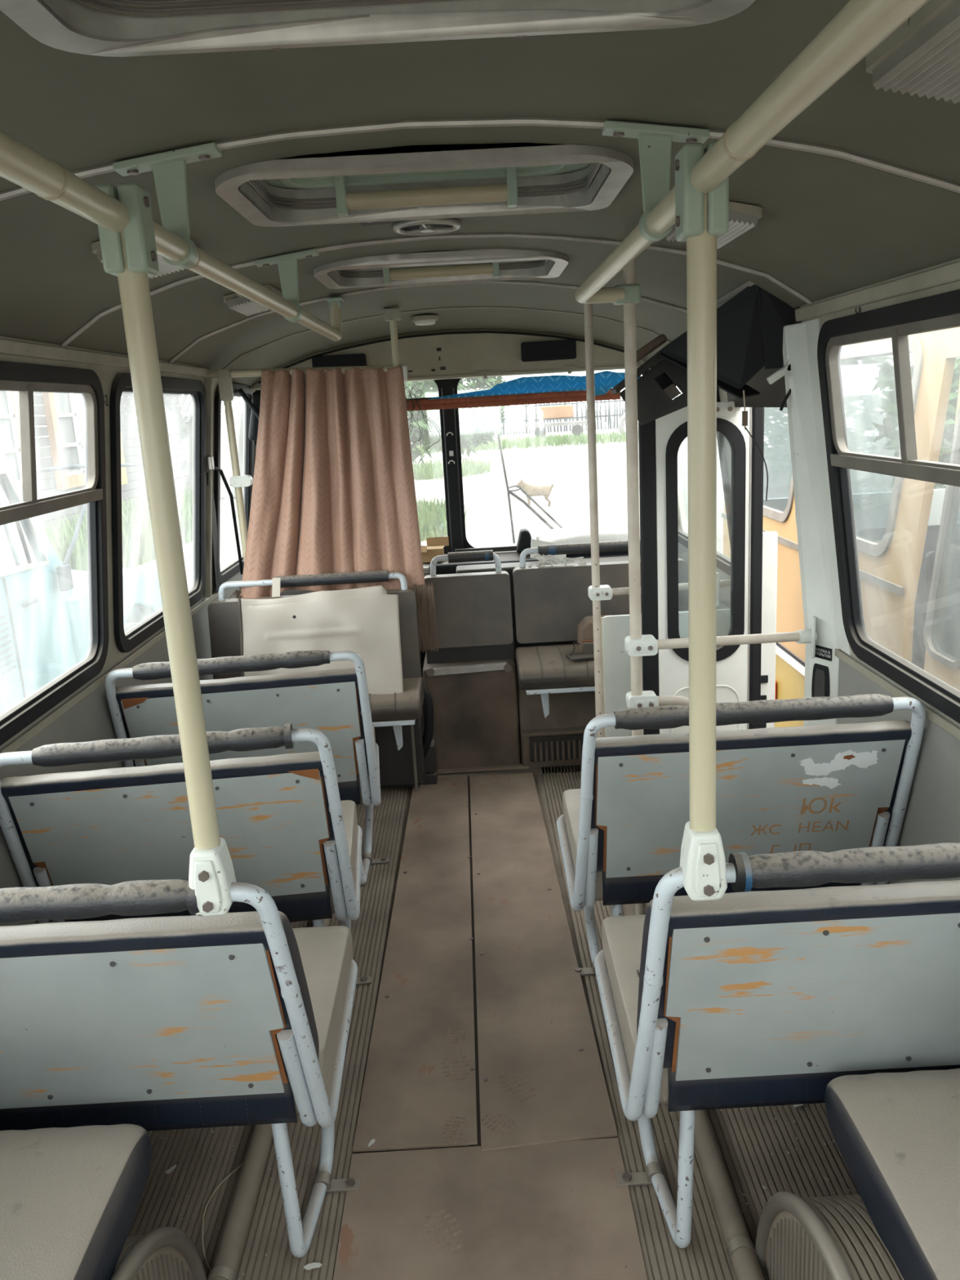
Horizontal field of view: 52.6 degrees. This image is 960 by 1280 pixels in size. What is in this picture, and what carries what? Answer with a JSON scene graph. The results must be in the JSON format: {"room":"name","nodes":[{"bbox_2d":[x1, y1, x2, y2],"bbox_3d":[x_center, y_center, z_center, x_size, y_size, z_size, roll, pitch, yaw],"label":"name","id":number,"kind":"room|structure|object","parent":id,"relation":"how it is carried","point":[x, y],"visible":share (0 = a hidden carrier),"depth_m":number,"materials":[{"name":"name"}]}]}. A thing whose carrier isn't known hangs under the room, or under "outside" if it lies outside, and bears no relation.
{"room":"bus interior","nodes":[
{"label":"bus interior","id":0,"kind":"room"},
{"bbox_2d":[0,572,242,925],"bbox_3d":[-1.219,0.754,2.618,0.031,0.985,6.130,-3,14,0],"label":"wall","id":1,"kind":"structure","parent":0,"point":[90,719],"depth_m":3.05,"materials":[{"name":"metal"}]},
{"bbox_2d":[0,591,218,753],"bbox_3d":[-1.220,0.389,2.103,0.010,0.025,5.300,-3,14,0],"label":"trim","id":2,"kind":"structure","parent":1,"relation":"attached to","point":[46,722],"depth_m":3.00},
{"bbox_2d":[0,336,255,747],"bbox_3d":[-1.212,-0.223,2.383,0.165,1.030,6.130,-3,14,0],"label":"wall","id":3,"kind":"structure","parent":0,"point":[106,375],"depth_m":3.17,"materials":[{"name":"metal"}]},
{"bbox_2d":[0,360,108,746],"bbox_3d":[-1.197,-0.226,2.498,0.156,0.934,1.219,-3,14,0],"label":"window","id":4,"kind":"structure","parent":3,"relation":"in","point":[27,379],"depth_m":2.82,"materials":[{"name":"black rubber"}]},
{"bbox_2d":[0,337,213,377],"bbox_3d":[-1.149,-0.594,1.868,0.017,0.035,5.300,-3,14,0],"label":"trim","id":5,"kind":"structure","parent":3,"relation":"attached to","point":[9,347],"depth_m":2.79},
{"bbox_2d":[110,373,206,653],"bbox_3d":[-1.214,-0.521,3.728,0.156,0.934,1.119,-3,14,0],"label":"window","id":6,"kind":"structure","parent":3,"relation":"in","point":[126,642],"depth_m":3.64,"materials":[{"name":"black rubber"}]},
{"bbox_2d":[204,377,213,597],"bbox_3d":[-1.208,-0.665,4.324,0.150,0.960,0.030,-3,14,0],"label":"window post","id":7,"kind":"object","parent":3,"relation":"attached to","point":[208,381],"visible":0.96,"depth_m":4.32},
{"bbox_2d":[206,455,243,593],"bbox_3d":[-1.193,-0.525,4.463,0.138,0.640,0.300,-3,14,0],"label":"belt","id":8,"kind":"object","parent":7,"relation":"hanging from","point":[210,459],"visible":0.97,"depth_m":4.48,"materials":[{"name":"black fabric"}]},
{"bbox_2d":[213,383,254,584],"bbox_3d":[-1.230,-0.791,4.849,0.156,0.934,0.774,-3,14,0],"label":"window","id":9,"kind":"structure","parent":3,"relation":"in","point":[228,571],"depth_m":4.82,"materials":[{"name":"black rubber"}]},
{"bbox_2d":[0,116,959,201],"bbox_3d":[-0.114,-0.724,1.619,2.144,0.262,0.015,-3,14,0],"label":"trim","id":10,"kind":"structure","parent":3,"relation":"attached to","point":[522,121],"depth_m":1.59,"materials":[{"name":"metal"}]},
{"bbox_2d":[254,330,582,707],"bbox_3d":[-0.104,-0.590,5.457,2.380,2.240,0.050,-3,14,0],"label":"wall","id":11,"kind":"structure","parent":0,"point":[422,654],"depth_m":5.59,"materials":[{"name":"black metal"}]},
{"bbox_2d":[435,378,463,552],"bbox_3d":[-0.153,-0.971,5.319,0.205,1.050,0.040,-3,14,0],"label":"pillar","id":12,"kind":"structure","parent":11,"relation":"attached to","point":[447,386],"depth_m":5.31,"materials":[{"name":"black plastic"}]},
{"bbox_2d":[280,545,628,627],"bbox_3d":[-0.091,-0.273,5.277,2.150,0.408,0.450,-3,14,0],"label":"dashboard","id":13,"kind":"object","parent":11,"relation":"attached to","point":[505,553],"visible":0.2,"depth_m":5.08,"materials":[{"name":"plastic"}]},
{"bbox_2d":[280,551,533,627],"bbox_3d":[-0.090,-0.257,5.281,2.150,0.375,0.450,-3,14,0],"label":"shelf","id":14,"kind":"object","parent":13,"relation":"attached to","point":[505,557],"depth_m":5.06,"materials":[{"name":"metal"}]},
{"bbox_2d":[536,523,639,544],"bbox_3d":[0.620,-0.547,5.195,0.620,0.128,0.300,-3,14,0],"label":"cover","id":15,"kind":"object","parent":13,"relation":"on","point":[606,531],"visible":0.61,"depth_m":5.14,"materials":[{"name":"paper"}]},
{"bbox_2d":[250,364,640,390],"bbox_3d":[-0.149,-1.385,5.127,2.100,0.012,0.240,-3,14,0],"label":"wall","id":16,"kind":"structure","parent":0,"point":[615,367],"depth_m":5.01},
{"bbox_2d":[251,333,644,386],"bbox_3d":[-0.169,-1.466,4.998,2.090,0.218,0.031,-3,14,0],"label":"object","id":17,"kind":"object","parent":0,"point":[460,353],"depth_m":4.99,"materials":[{"name":"plastic"}]},
{"bbox_2d":[257,330,624,383],"bbox_3d":[-0.169,-1.469,4.973,1.957,0.203,0.012,-3,14,0],"label":"trim","id":18,"kind":"structure","parent":17,"relation":"attached to","point":[475,331],"depth_m":4.95,"materials":[{"name":"black rubber"}]},
{"bbox_2d":[520,339,576,362],"bbox_3d":[0.351,-1.475,4.974,0.280,0.106,0.028,-3,14,0],"label":"panel","id":19,"kind":"object","parent":17,"relation":"attached to","point":[555,350],"visible":1,"depth_m":4.96,"materials":[{"name":"black plastic"}]},
{"bbox_2d":[0,0,959,386],"bbox_3d":[-0.117,-0.814,2.153,2.150,0.332,5.930,-3,14,0],"label":"ceiling","id":20,"kind":"structure","parent":0,"point":[828,226],"depth_m":1.68,"materials":[{"name":"plastic"}]},
{"bbox_2d":[0,130,344,341],"bbox_3d":[-0.507,-0.683,1.475,0.170,0.184,4.520,-3,14,0],"label":"handrail","id":21,"kind":"object","parent":20,"relation":"attached to","point":[20,165],"visible":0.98,"depth_m":1.60,"materials":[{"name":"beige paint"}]},
{"bbox_2d":[207,307,407,561],"bbox_3d":[-0.721,-0.584,4.388,0.870,1.698,0.055,-3,14,0],"label":"rail","id":22,"kind":"object","parent":20,"relation":"attached to","point":[237,481],"visible":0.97,"depth_m":4.25,"materials":[{"name":"metal"}]},
{"bbox_2d":[240,365,424,598],"bbox_3d":[-0.697,-0.686,4.331,0.841,1.025,0.129,-4,14,-3],"label":"curtain","id":23,"kind":"object","parent":22,"relation":"hanging from","point":[334,491],"visible":0.98,"depth_m":4.32,"materials":[{"name":"fabric"}]},
{"bbox_2d":[413,582,438,652],"bbox_3d":[-0.252,-0.101,4.421,0.105,0.318,0.015,-3,14,0],"label":"fringe","id":24,"kind":"object","parent":23,"relation":"hanging from","point":[422,615],"visible":0.95,"depth_m":4.42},
{"bbox_2d":[0,0,755,57],"bbox_3d":[-0.094,-0.685,0.847,0.794,0.115,0.634,-3,14,0],"label":"roof hatch","id":25,"kind":"object","parent":20,"relation":"attached to","point":[100,28],"visible":1,"depth_m":1.12,"materials":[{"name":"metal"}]},
{"bbox_2d":[214,142,633,226],"bbox_3d":[-0.110,-0.960,1.989,0.794,0.115,0.524,-3,14,0],"label":"roof hatch","id":26,"kind":"object","parent":20,"relation":"attached to","point":[431,181],"visible":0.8,"depth_m":2.10,"materials":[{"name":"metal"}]},
{"bbox_2d":[392,217,461,235],"bbox_3d":[-0.135,-1.046,2.462,0.173,0.021,0.173,-3,14,0],"label":"ceiling vent","id":27,"kind":"object","parent":20,"relation":"in","point":[443,225],"visible":0.89,"depth_m":2.45,"materials":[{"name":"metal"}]},
{"bbox_2d":[168,280,686,363],"bbox_3d":[-0.147,-1.216,3.666,2.134,0.262,0.015,-3,14,0],"label":"trim","id":28,"kind":"structure","parent":20,"relation":"attached to","point":[522,282],"depth_m":3.64,"materials":[{"name":"metal"}]},
{"bbox_2d":[59,232,813,347],"bbox_3d":[-0.131,-0.979,2.679,2.139,0.262,0.015,-3,14,0],"label":"trim","id":29,"kind":"structure","parent":20,"relation":"attached to","point":[358,243],"depth_m":2.65,"materials":[{"name":"metal"}]},
{"bbox_2d":[313,248,568,288],"bbox_3d":[-0.126,-1.243,3.166,0.794,0.115,0.524,-3,14,0],"label":"roof hatch","id":30,"kind":"object","parent":20,"relation":"attached to","point":[452,266],"visible":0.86,"depth_m":3.27,"materials":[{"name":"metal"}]},
{"bbox_2d":[610,333,687,425],"bbox_3d":[0.626,-0.917,3.310,0.372,0.350,0.156,-5,14,-8],"label":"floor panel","id":31,"kind":"object","parent":20,"relation":"hanging from","point":[657,388],"visible":0.66,"depth_m":3.27,"materials":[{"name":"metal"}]},
{"bbox_2d":[666,200,762,249],"bbox_3d":[0.522,-0.947,2.217,0.150,0.066,0.340,-3,14,0],"label":"ceiling lamp","id":32,"kind":"object","parent":20,"relation":"attached to","point":[743,217],"visible":0.36,"depth_m":2.07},
{"bbox_2d":[658,280,794,501],"bbox_3d":[0.781,-0.783,3.079,0.164,0.672,0.498,-13,17,-35],"label":"mechanism","id":33,"kind":"object","parent":20,"relation":"attached to","point":[750,325],"visible":0.77,"depth_m":2.96,"materials":[{"name":"black plastic"}]},
{"bbox_2d":[574,0,929,303],"bbox_3d":[0.284,-0.614,1.005,0.175,0.183,3.553,-3,14,2],"label":"handrail","id":34,"kind":"object","parent":20,"relation":"attached to","point":[860,26],"visible":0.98,"depth_m":1.07,"materials":[{"name":"metal"}]},
{"bbox_2d":[865,0,959,104],"bbox_3d":[0.564,-0.648,0.994,0.150,0.069,0.500,-3,14,0],"label":"ceiling lamp","id":35,"kind":"object","parent":20,"relation":"attached to","point":[922,56],"visible":0.85,"depth_m":1.13,"materials":[{"name":"plastic"}]},
{"bbox_2d":[127,760,859,1279],"bbox_3d":[-0.003,1.185,2.584,2.360,0.070,5.830,-3,14,0],"label":"floor","id":36,"kind":"structure","parent":0,"point":[198,1175],"depth_m":2.29,"materials":[{"name":"rubber"}]},
{"bbox_2d":[0,1124,151,1279],"bbox_3d":[-0.861,0.972,1.408,0.521,0.997,0.797,-3,14,0],"label":"seat","id":37,"kind":"object","parent":36,"relation":"on","point":[70,1197],"visible":1,"depth_m":1.60,"materials":[{"name":"grey leather"}]},
{"bbox_2d":[111,1226,206,1279],"bbox_3d":[-0.862,1.250,1.523,0.616,0.406,0.859,-3,14,0],"label":"wheel arch","id":38,"kind":"object","parent":36,"relation":"on","point":[165,1253],"visible":0.34,"depth_m":1.75,"materials":[{"name":"metal"}]},
{"bbox_2d":[0,879,360,1257],"bbox_3d":[-0.741,0.802,2.076,0.884,1.000,0.817,-3,14,0],"label":"seat","id":39,"kind":"object","parent":36,"relation":"on","point":[239,1018],"visible":0.94,"depth_m":1.79,"materials":[{"name":"black plastic"}]},
{"bbox_2d":[0,911,319,1079],"bbox_3d":[-0.753,0.698,1.817,0.844,0.449,0.237,-3,14,0],"label":"seat back","id":40,"kind":"object","parent":39,"relation":"on","point":[226,997],"depth_m":1.74,"materials":[{"name":"grey plastic"}]},
{"bbox_2d":[93,182,236,916],"bbox_3d":[-0.469,-0.090,1.477,0.070,1.110,0.075,-3,14,0],"label":"pole","id":41,"kind":"object","parent":39,"relation":"attached to","point":[131,255],"visible":0.89,"depth_m":1.45,"materials":[{"name":"metal"}]},
{"bbox_2d":[292,925,352,1114],"bbox_3d":[-0.743,0.866,2.228,0.850,0.156,0.552,-3,14,0],"label":"seat cushion","id":42,"kind":"object","parent":39,"relation":"on","point":[326,953],"depth_m":2.22,"materials":[{"name":"beige leather"}]},
{"bbox_2d":[0,723,371,985],"bbox_3d":[-0.793,0.625,2.844,0.869,0.990,0.814,-4,14,-4],"label":"seat","id":43,"kind":"object","parent":36,"relation":"on","point":[284,824],"visible":0.61,"depth_m":2.50,"materials":[{"name":"black plastic"}]},
{"bbox_2d":[0,751,342,887],"bbox_3d":[-0.787,0.515,2.583,0.829,0.450,0.237,-4,14,-4],"label":"seat back","id":44,"kind":"object","parent":43,"relation":"on","point":[279,816],"depth_m":2.50,"materials":[{"name":"grey plastic"}]},
{"bbox_2d":[64,800,357,921],"bbox_3d":[-0.805,0.685,2.993,0.835,0.157,0.552,-4,14,-4],"label":"seat cushion","id":45,"kind":"object","parent":43,"relation":"on","point":[314,906],"depth_m":2.75,"materials":[{"name":"beige plastic"}]},
{"bbox_2d":[104,649,389,884],"bbox_3d":[-0.811,0.441,3.639,0.869,0.977,0.808,-5,14,-5],"label":"seat","id":46,"kind":"object","parent":36,"relation":"on","point":[334,703],"visible":0.57,"depth_m":3.26,"materials":[{"name":"black plastic"}]},
{"bbox_2d":[115,667,368,777],"bbox_3d":[-0.801,0.325,3.374,0.829,0.450,0.238,-5,14,-5],"label":"cushion","id":47,"kind":"object","parent":46,"relation":"on","point":[334,703],"depth_m":3.27,"materials":[{"name":"grey plastic"}]},
{"bbox_2d":[358,723,375,800],"bbox_3d":[-0.825,0.496,3.782,0.835,0.157,0.552,-5,14,-5],"label":"seat cushion","id":48,"kind":"object","parent":46,"relation":"on","point":[360,798],"depth_m":3.56,"materials":[{"name":"beige"}]},
{"bbox_2d":[206,918,330,1279],"bbox_3d":[-0.523,1.358,1.744,0.056,0.057,3.930,-3,14,0],"label":"pipe","id":49,"kind":"object","parent":36,"relation":"on","point":[229,1249],"visible":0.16,"depth_m":2.14,"materials":[{"name":"metal"}]},
{"bbox_2d":[352,775,477,1152],"bbox_3d":[-0.172,0.938,3.491,0.300,0.014,2.386,-3,14,0],"label":"floor panel","id":50,"kind":"object","parent":36,"relation":"on","point":[419,1089],"visible":0.99,"depth_m":2.90,"materials":[{"name":"wood"}]},
{"bbox_2d":[374,681,437,786],"bbox_3d":[-0.346,0.430,4.542,0.280,0.506,0.200,-3,14,0],"label":"heater","id":51,"kind":"object","parent":50,"relation":"on","point":[396,766],"visible":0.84,"depth_m":4.47,"materials":[{"name":"metal"}]},
{"bbox_2d":[410,724,417,791],"bbox_3d":[-0.302,0.493,4.434,0.012,0.420,0.012,-3,14,0],"label":"support strut","id":52,"kind":"object","parent":50,"relation":"on","point":[411,726],"visible":0.64,"depth_m":4.44,"materials":[{"name":"metal"}]},
{"bbox_2d":[207,569,423,750],"bbox_3d":[-0.728,0.121,4.274,0.932,0.769,0.419,-3,14,0],"label":"seat","id":53,"kind":"object","parent":52,"relation":"on","point":[397,710],"visible":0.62,"depth_m":4.33,"materials":[{"name":"grey leather"}]},
{"bbox_2d":[207,588,421,679],"bbox_3d":[-0.738,0.010,4.372,0.925,0.415,0.146,-3,14,0],"label":"cushion","id":54,"kind":"object","parent":53,"relation":"on","point":[223,613],"depth_m":4.33,"materials":[{"name":"grey plastic"}]},
{"bbox_2d":[238,577,403,693],"bbox_3d":[-0.685,0.004,4.226,0.689,0.532,0.282,-3,14,0],"label":"sheet","id":55,"kind":"object","parent":53,"relation":"on","point":[363,621],"visible":0.63,"depth_m":4.16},
{"bbox_2d":[369,676,423,721],"bbox_3d":[-0.684,0.273,4.260,0.862,0.120,0.307,-3,14,0],"label":"seat cushion","id":56,"kind":"object","parent":53,"relation":"on","point":[406,705],"depth_m":4.13,"materials":[{"name":"beige leather"}]},
{"bbox_2d":[468,776,480,1146],"bbox_3d":[-0.025,0.936,3.486,0.030,0.006,2.400,-3,14,0],"label":"trim","id":57,"kind":"structure","parent":36,"relation":"on","point":[477,1100],"depth_m":2.91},
{"bbox_2d":[333,1137,648,1279],"bbox_3d":[0.032,1.521,1.032,0.640,0.011,2.655,-3,14,0],"label":"floor panel","id":58,"kind":"object","parent":36,"relation":"on","point":[554,1211],"visible":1,"depth_m":2.12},
{"bbox_2d":[422,652,596,773],"bbox_3d":[0.408,0.304,4.934,1.380,0.553,0.660,-3,14,0],"label":"engine cover","id":59,"kind":"object","parent":36,"relation":"on","point":[483,721],"visible":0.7,"depth_m":4.70,"materials":[{"name":"metal"}]},
{"bbox_2d":[424,550,515,663],"bbox_3d":[-0.059,-0.162,4.760,0.430,0.532,0.162,-3,14,0],"label":"seat","id":60,"kind":"object","parent":59,"relation":"on","point":[473,611],"visible":0.88,"depth_m":4.71,"materials":[{"name":"plastic"}]},
{"bbox_2d":[424,570,513,648],"bbox_3d":[-0.059,-0.148,4.749,0.424,0.340,0.134,-3,14,0],"label":"cushion","id":61,"kind":"object","parent":60,"relation":"on","point":[473,611],"depth_m":4.71,"materials":[{"name":"grey leather"}]},
{"bbox_2d":[456,555,640,652],"bbox_3d":[0.440,-0.182,4.961,1.100,0.440,0.160,-3,14,0],"label":"handrail","id":62,"kind":"object","parent":59,"relation":"on","point":[508,567],"visible":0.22,"depth_m":4.90,"materials":[{"name":"metal"}]},
{"bbox_2d":[512,540,688,717],"bbox_3d":[0.592,-0.050,4.617,0.852,0.775,0.509,-3,14,0],"label":"seat","id":63,"kind":"object","parent":59,"relation":"on","point":[551,602],"visible":0.56,"depth_m":4.70,"materials":[{"name":"grey leather"}]},
{"bbox_2d":[515,643,595,689],"bbox_3d":[0.591,0.110,4.593,0.832,0.120,0.377,-3,14,0],"label":"seat cushion","id":64,"kind":"object","parent":63,"relation":"on","point":[548,667],"depth_m":4.43,"materials":[{"name":"grey leather"}]},
{"bbox_2d":[512,557,688,643],"bbox_3d":[0.589,-0.193,4.748,0.842,0.355,0.136,-3,14,0],"label":"cushion","id":65,"kind":"object","parent":63,"relation":"on","point":[551,602],"depth_m":4.71,"materials":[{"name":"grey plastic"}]},
{"bbox_2d":[469,773,617,1151],"bbox_3d":[0.140,0.924,3.467,0.349,0.017,2.395,-3,14,0],"label":"floor panel","id":66,"kind":"object","parent":36,"relation":"on","point":[542,1079],"visible":1,"depth_m":2.91,"materials":[{"name":"metal"}]},
{"bbox_2d":[583,303,730,737],"bbox_3d":[0.756,-0.322,3.955,0.639,2.109,0.075,-4,14,-3],"label":"pole","id":67,"kind":"object","parent":36,"relation":"on","point":[597,593],"visible":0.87,"depth_m":3.91,"materials":[{"name":"metal"}]},
{"bbox_2d":[600,608,730,737],"bbox_3d":[0.817,0.281,4.162,0.580,0.815,0.020,-3,14,0],"label":"partition panel","id":68,"kind":"object","parent":36,"relation":"on","point":[616,669],"visible":0.24,"depth_m":4.10,"materials":[{"name":"white paint"}]},
{"bbox_2d":[622,903,764,1279],"bbox_3d":[0.535,1.298,1.744,0.056,0.057,3.930,-3,14,0],"label":"pipe","id":69,"kind":"object","parent":36,"relation":"on","point":[740,1249],"visible":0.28,"depth_m":2.08,"materials":[{"name":"metal"}]},
{"bbox_2d":[613,258,817,915],"bbox_3d":[0.748,-0.089,2.987,0.652,2.111,0.081,-5,14,-8],"label":"pole","id":70,"kind":"object","parent":36,"relation":"on","point":[637,645],"visible":0.7,"depth_m":2.92,"materials":[{"name":"metal"}]},
{"bbox_2d":[795,615,817,658],"bbox_3d":[1.033,-0.011,3.067,0.074,0.130,0.064,-3,14,0],"label":"socket","id":71,"kind":"object","parent":70,"relation":"attached to","point":[810,635],"depth_m":3.04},
{"bbox_2d":[556,693,925,975],"bbox_3d":[0.690,0.539,2.859,0.884,0.985,0.811,-3,14,0],"label":"seat","id":72,"kind":"object","parent":36,"relation":"on","point":[826,788],"visible":0.77,"depth_m":2.52,"materials":[{"name":"black plastic"}]},
{"bbox_2d":[562,788,861,901],"bbox_3d":[0.702,0.596,3.005,0.845,0.157,0.553,-3,14,0],"label":"seat cushion","id":73,"kind":"object","parent":72,"relation":"on","point":[642,888],"depth_m":2.74,"materials":[{"name":"beige leather"}]},
{"bbox_2d":[580,720,911,871],"bbox_3d":[0.693,0.428,2.595,0.839,0.450,0.238,-3,14,0],"label":"seat back","id":74,"kind":"object","parent":72,"relation":"on","point":[826,788],"depth_m":2.52,"materials":[{"name":"grey"}]},
{"bbox_2d":[594,842,959,1248],"bbox_3d":[0.717,0.726,2.047,0.880,1.000,0.818,-3,14,0],"label":"seat","id":75,"kind":"object","parent":36,"relation":"on","point":[744,997],"visible":0.94,"depth_m":1.74,"materials":[{"name":"black plastic"}]},
{"bbox_2d":[601,914,668,1103],"bbox_3d":[0.728,0.789,2.198,0.840,0.157,0.553,-3,14,0],"label":"seat cushion","id":76,"kind":"object","parent":75,"relation":"on","point":[621,935],"depth_m":2.20,"materials":[{"name":"beige leather"}]},
{"bbox_2d":[675,141,728,901],"bbox_3d":[0.330,-0.127,1.438,0.070,1.110,0.075,-3,14,0],"label":"pole","id":77,"kind":"object","parent":75,"relation":"attached to","point":[701,219],"visible":0.92,"depth_m":1.41,"materials":[{"name":"metal"}]},
{"bbox_2d":[636,880,959,1068],"bbox_3d":[0.720,0.621,1.788,0.834,0.450,0.238,-3,14,0],"label":"seat back","id":78,"kind":"object","parent":75,"relation":"on","point":[868,976],"depth_m":1.72,"materials":[{"name":"grey plastic"}]},
{"bbox_2d":[782,318,851,726],"bbox_3d":[1.046,0.005,3.019,0.182,1.900,0.250,-3,14,0],"label":"pillar","id":79,"kind":"structure","parent":36,"relation":"on","point":[820,591],"depth_m":2.94,"materials":[{"name":"metal"}]},
{"bbox_2d":[755,1191,903,1279],"bbox_3d":[0.859,1.151,1.523,0.616,0.406,0.859,-3,14,0],"label":"wheel arch","id":80,"kind":"object","parent":36,"relation":"on","point":[824,1237],"visible":0.56,"depth_m":1.65,"materials":[{"name":"metal"}]},
{"bbox_2d":[824,1068,959,1279],"bbox_3d":[0.901,0.866,1.428,0.521,0.997,0.798,-3,14,0],"label":"seat","id":81,"kind":"object","parent":36,"relation":"on","point":[896,1135],"visible":0.98,"depth_m":1.59,"materials":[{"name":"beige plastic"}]},
{"bbox_2d":[648,257,959,724],"bbox_3d":[1.039,-0.351,2.383,0.165,1.030,6.130,-3,14,0],"label":"wall","id":82,"kind":"structure","parent":0,"point":[954,286],"depth_m":2.89,"materials":[{"name":"metal"}]},
{"bbox_2d":[405,396,435,399],"bbox_3d":[-0.139,-1.300,5.163,2.030,0.027,0.007,-3,14,0],"label":"wire","id":83,"kind":"object","parent":82,"relation":"attached to","point":[435,397],"visible":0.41,"depth_m":5.16,"materials":[{"name":"black rubber"}]},
{"bbox_2d":[405,388,620,411],"bbox_3d":[-0.189,-1.259,5.176,1.873,0.063,0.013,-3,14,0],"label":"valance","id":84,"kind":"object","parent":83,"relation":"hanging from","point":[566,396],"visible":0.54,"depth_m":5.17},
{"bbox_2d":[428,370,640,399],"bbox_3d":[0.289,-1.341,5.155,1.130,0.126,0.017,-3,14,0],"label":"curtain","id":85,"kind":"object","parent":83,"relation":"hanging from","point":[605,380],"visible":0.87,"depth_m":5.15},
{"bbox_2d":[653,360,731,576],"bbox_3d":[0.996,-0.850,4.567,0.156,0.934,1.294,-3,14,0],"label":"window","id":86,"kind":"structure","parent":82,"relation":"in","point":[723,562],"depth_m":3.99,"materials":[{"name":"black rubber"}]},
{"bbox_2d":[638,400,777,734],"bbox_3d":[0.921,-0.139,3.881,0.549,1.710,0.084,-4,14,-3],"label":"door","id":87,"kind":"structure","parent":82,"relation":"in","point":[744,673],"depth_m":3.83,"materials":[{"name":"white paint"}]},
{"bbox_2d":[795,261,959,321],"bbox_3d":[0.945,-0.517,1.056,0.017,0.035,3.630,-3,14,0],"label":"trim","id":88,"kind":"structure","parent":82,"relation":"attached to","point":[950,273],"depth_m":2.21,"materials":[{"name":"metal"}]},
{"bbox_2d":[817,288,959,724],"bbox_3d":[1.028,-0.277,2.187,0.156,0.934,1.219,-3,14,0],"label":"window","id":89,"kind":"structure","parent":82,"relation":"in","point":[938,312],"depth_m":2.46,"materials":[{"name":"black rubber"}]},
{"bbox_2d":[678,543,959,884],"bbox_3d":[1.157,0.619,2.618,0.031,0.985,6.130,-3,14,0],"label":"wall","id":90,"kind":"structure","parent":0,"point":[932,812],"depth_m":2.46,"materials":[{"name":"laminate"}]},
{"bbox_2d":[834,648,959,740],"bbox_3d":[1.127,0.451,1.291,0.010,0.025,3.630,-3,14,0],"label":"trim","id":91,"kind":"structure","parent":90,"relation":"attached to","point":[931,715],"depth_m":2.61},
{"label":"outside","id":92,"kind":"structure","parent":0,"visible":0},
{"bbox_2d":[35,390,957,624],"bbox_3d":[-0.797,-13.971,68.631,300.000,0.001,300.000,-3,14,0],"label":"ground","id":93,"kind":"structure","parent":92,"point":[487,516],"depth_m":30.50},
{"bbox_2d":[0,448,162,714],"bbox_3d":[-3.411,0.255,4.874,2.288,2.439,6.432,-3,14,0],"label":"truck","id":94,"kind":"object","parent":93,"relation":"on","point":[45,626],"visible":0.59,"depth_m":5.62,"materials":[{"name":"metal"}]},
{"bbox_2d":[0,391,191,547],"bbox_3d":[-10.477,-4.558,19.846,4.765,5.751,18.500,-3,14,0],"label":"building","id":95,"kind":"structure","parent":93,"relation":"on","point":[63,413],"depth_m":19.84,"materials":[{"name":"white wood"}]},
{"bbox_2d":[0,484,192,571],"bbox_3d":[-7.134,-2.224,19.402,2.447,0.960,12.270,-3,14,0],"label":"weeds","id":96,"kind":"object","parent":93,"relation":"on","point":[137,535],"visible":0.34,"depth_m":17.35,"materials":[{"name":"green plant"}]},
{"bbox_2d":[120,394,243,497],"bbox_3d":[-8.873,-6.826,32.766,5.180,3.725,5.862,-3,14,0],"label":"building","id":97,"kind":"structure","parent":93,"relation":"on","point":[225,458],"depth_m":30.79,"materials":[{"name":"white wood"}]},
{"bbox_2d":[404,380,469,465],"bbox_3d":[-1.530,-2.385,12.778,2.907,3.766,2.360,-3,14,0],"label":"tree","id":98,"kind":"object","parent":93,"relation":"on","point":[428,437],"visible":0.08,"depth_m":12.36,"materials":[{"name":"green plant"}]},
{"bbox_2d":[416,497,466,541],"bbox_3d":[-1.361,-2.666,20.944,2.170,0.456,5.105,-3,14,0],"label":"grass tuft","id":99,"kind":"object","parent":93,"relation":"on","point":[432,517],"visible":0.42,"depth_m":19.48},
{"bbox_2d":[412,457,490,480],"bbox_3d":[-1.946,-6.634,37.474,4.732,0.480,6.036,-3,14,0],"label":"grass verge","id":100,"kind":"structure","parent":93,"relation":"on","point":[420,472],"depth_m":36.00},
{"bbox_2d":[404,376,513,458],"bbox_3d":[-1.273,-11.678,46.446,5.681,6.009,4.852,-3,14,0],"label":"tree","id":101,"kind":"object","parent":93,"relation":"on","point":[474,433],"visible":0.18,"depth_m":45.82,"materials":[{"name":"green plant"}]},
{"bbox_2d":[412,429,626,453],"bbox_3d":[2.324,-12.076,58.889,21.975,0.540,10.072,-3,14,0],"label":"grass verge","id":102,"kind":"structure","parent":93,"relation":"on","point":[525,442],"depth_m":56.42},
{"bbox_2d":[520,404,586,438],"bbox_3d":[5.322,-15.555,69.157,4.800,2.150,3.800,-3,14,0],"label":"trailer","id":103,"kind":"object","parent":93,"relation":"on","point":[563,411],"visible":0.91,"depth_m":69.34,"materials":[{"name":"metal"}]},
{"bbox_2d":[459,388,681,435],"bbox_3d":[8.437,-18.901,79.963,25.000,3.252,0.213,-3,14,0],"label":"fence","id":104,"kind":"object","parent":93,"relation":"on","point":[576,403],"visible":0.16,"depth_m":80.00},
{"bbox_2d":[720,326,959,727],"bbox_3d":[3.030,0.234,2.669,2.497,2.900,9.100,-3,14,0],"label":"bus","id":105,"kind":"object","parent":93,"relation":"on","point":[908,536],"visible":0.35,"depth_m":4.28,"materials":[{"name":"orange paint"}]},
{"bbox_2d":[871,359,959,488],"bbox_3d":[8.277,-4.218,13.539,5.565,6.134,4.795,-3,14,0],"label":"tree","id":106,"kind":"object","parent":93,"relation":"on","point":[886,382],"visible":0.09,"depth_m":13.68,"materials":[{"name":"green plant"}]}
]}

